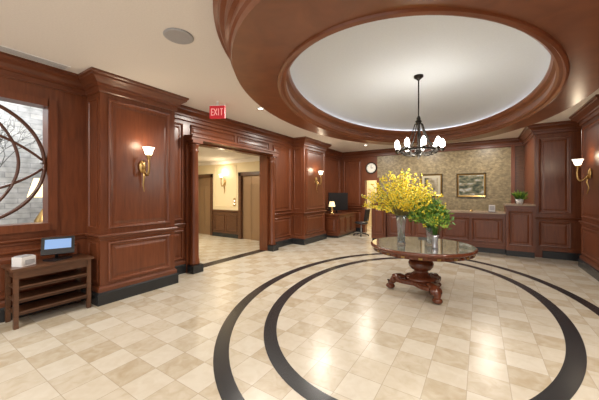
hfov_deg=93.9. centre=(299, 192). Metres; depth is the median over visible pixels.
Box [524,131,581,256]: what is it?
wall
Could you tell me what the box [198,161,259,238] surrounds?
wall
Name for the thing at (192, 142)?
trim
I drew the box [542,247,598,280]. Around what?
baseboard
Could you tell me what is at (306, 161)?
pilaster
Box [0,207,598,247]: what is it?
trim
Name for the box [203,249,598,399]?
floor border inlay
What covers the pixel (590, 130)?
pilaster
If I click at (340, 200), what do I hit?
desktop monitor
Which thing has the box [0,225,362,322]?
baseboard
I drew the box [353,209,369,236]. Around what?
office chair
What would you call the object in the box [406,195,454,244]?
vase
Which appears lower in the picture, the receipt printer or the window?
the receipt printer
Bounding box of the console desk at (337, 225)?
[325,211,356,237]
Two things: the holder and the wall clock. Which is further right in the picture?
the holder
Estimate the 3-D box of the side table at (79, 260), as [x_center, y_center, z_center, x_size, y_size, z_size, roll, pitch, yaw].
[-3.283,1.245,3.692,0.420,0.710,0.830,0,0,33]
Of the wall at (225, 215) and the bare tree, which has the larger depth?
the wall at (225, 215)
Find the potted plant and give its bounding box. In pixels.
[512,189,528,203]
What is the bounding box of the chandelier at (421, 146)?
[395,74,444,158]
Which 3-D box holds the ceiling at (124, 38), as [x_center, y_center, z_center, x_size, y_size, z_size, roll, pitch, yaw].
[1.023,-1.875,4.218,7.550,0.350,14.200,0,0,33]
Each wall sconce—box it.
[139,147,154,191]
[219,174,225,191]
[315,171,322,189]
[572,159,590,193]
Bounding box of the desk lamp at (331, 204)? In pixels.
[329,202,334,213]
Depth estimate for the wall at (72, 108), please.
4.17 m
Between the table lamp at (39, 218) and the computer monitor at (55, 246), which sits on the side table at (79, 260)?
the computer monitor at (55, 246)
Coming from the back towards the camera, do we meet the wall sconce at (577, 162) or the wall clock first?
the wall clock
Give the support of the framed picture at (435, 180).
attached to the wall at (503, 167)
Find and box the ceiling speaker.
[163,28,193,43]
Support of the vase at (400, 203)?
on the pedestal table at (421, 256)
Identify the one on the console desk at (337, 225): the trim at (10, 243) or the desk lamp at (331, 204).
the desk lamp at (331, 204)
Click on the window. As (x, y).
(49, 149)
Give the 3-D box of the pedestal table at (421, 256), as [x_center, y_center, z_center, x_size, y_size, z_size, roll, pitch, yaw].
[1.955,1.207,4.510,1.560,0.774,1.560,0,0,33]
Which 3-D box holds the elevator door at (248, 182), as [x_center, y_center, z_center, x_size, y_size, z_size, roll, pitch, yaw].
[-1.630,0.440,9.562,1.100,2.320,0.190,0,0,33]
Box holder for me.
[488,205,494,211]
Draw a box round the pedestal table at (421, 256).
[371,237,477,303]
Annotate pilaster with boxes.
[87,92,174,286]
[292,146,324,235]
[581,115,598,264]
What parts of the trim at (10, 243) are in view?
chair rail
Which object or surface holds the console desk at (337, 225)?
on the floor
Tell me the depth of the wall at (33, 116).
5.52 m
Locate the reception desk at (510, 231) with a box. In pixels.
[370,201,535,257]
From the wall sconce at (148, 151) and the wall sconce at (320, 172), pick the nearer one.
the wall sconce at (148, 151)
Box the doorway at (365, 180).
[363,178,378,231]
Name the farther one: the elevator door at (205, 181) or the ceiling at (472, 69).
the elevator door at (205, 181)
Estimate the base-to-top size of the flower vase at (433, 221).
0.515 m
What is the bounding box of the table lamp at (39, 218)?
[27,178,42,221]
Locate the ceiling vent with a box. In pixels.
[0,45,70,69]
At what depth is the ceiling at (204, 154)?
8.96 m
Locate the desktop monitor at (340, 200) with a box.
[328,193,347,212]
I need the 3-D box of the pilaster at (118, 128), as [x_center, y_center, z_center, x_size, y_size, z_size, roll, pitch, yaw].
[-2.709,-0.050,4.593,0.470,3.300,1.174,0,0,33]
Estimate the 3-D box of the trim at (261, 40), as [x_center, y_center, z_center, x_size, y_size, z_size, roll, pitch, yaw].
[1.874,-1.485,4.551,4.600,0.430,7.220,0,0,33]
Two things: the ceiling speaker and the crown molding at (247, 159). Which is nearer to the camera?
the ceiling speaker
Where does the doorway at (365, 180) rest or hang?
in the wall at (503, 167)
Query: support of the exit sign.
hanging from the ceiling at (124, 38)
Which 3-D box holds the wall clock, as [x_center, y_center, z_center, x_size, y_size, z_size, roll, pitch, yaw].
[2.870,-1.000,11.210,0.460,0.460,0.045,0,0,33]
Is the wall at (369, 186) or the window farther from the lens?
the wall at (369, 186)
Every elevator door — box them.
[198,174,212,235]
[238,171,259,240]
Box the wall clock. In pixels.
[366,162,376,173]
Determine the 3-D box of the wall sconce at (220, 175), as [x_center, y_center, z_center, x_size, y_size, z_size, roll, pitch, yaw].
[-2.783,-0.324,10.081,0.176,0.692,0.267,0,0,33]
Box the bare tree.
[0,115,41,166]
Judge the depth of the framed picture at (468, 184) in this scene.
9.36 m
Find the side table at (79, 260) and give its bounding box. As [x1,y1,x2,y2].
[1,253,93,329]
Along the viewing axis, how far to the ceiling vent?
3.49 m
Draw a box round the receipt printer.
[12,254,35,266]
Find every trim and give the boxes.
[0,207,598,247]
[184,134,278,273]
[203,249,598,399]
[213,0,598,144]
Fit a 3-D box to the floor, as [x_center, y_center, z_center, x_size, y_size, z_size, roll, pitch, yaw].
[-0.903,1.650,6.768,13.550,0.100,16.400,0,0,33]
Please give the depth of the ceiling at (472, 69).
4.03 m
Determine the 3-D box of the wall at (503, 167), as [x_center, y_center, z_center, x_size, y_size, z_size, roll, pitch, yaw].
[4.888,-0.050,10.031,7.350,3.300,0.240,0,0,33]
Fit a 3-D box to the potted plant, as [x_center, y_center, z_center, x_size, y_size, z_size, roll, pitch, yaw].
[5.681,0.088,7.241,0.398,0.384,0.475,0,0,33]
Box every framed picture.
[420,174,441,195]
[457,173,485,196]
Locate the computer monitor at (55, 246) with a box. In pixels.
[40,235,74,261]
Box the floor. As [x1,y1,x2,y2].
[0,226,598,399]
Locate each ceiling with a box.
[0,0,598,151]
[198,146,256,161]
[290,15,550,130]
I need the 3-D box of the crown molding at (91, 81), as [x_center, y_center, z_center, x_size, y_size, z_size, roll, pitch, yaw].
[0.969,-1.575,4.134,7.150,0.250,14.000,0,0,33]
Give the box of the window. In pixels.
[0,88,57,234]
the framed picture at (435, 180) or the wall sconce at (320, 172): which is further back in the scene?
the framed picture at (435, 180)
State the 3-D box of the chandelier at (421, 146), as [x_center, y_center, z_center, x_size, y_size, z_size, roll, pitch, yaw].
[1.850,-1.175,4.350,0.726,1.290,0.717,0,0,33]
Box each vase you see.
[361,168,445,244]
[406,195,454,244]
[422,214,450,248]
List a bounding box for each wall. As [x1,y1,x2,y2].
[0,76,340,300]
[0,101,42,224]
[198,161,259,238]
[341,144,523,225]
[367,180,376,225]
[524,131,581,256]
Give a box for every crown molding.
[0,51,598,158]
[198,156,259,165]
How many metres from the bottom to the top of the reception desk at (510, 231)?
1.320 m
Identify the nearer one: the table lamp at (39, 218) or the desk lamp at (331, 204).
the table lamp at (39, 218)
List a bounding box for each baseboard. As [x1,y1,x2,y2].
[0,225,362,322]
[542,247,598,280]
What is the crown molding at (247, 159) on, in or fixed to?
attached to the wall at (225, 215)
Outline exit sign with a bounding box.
[209,101,225,118]

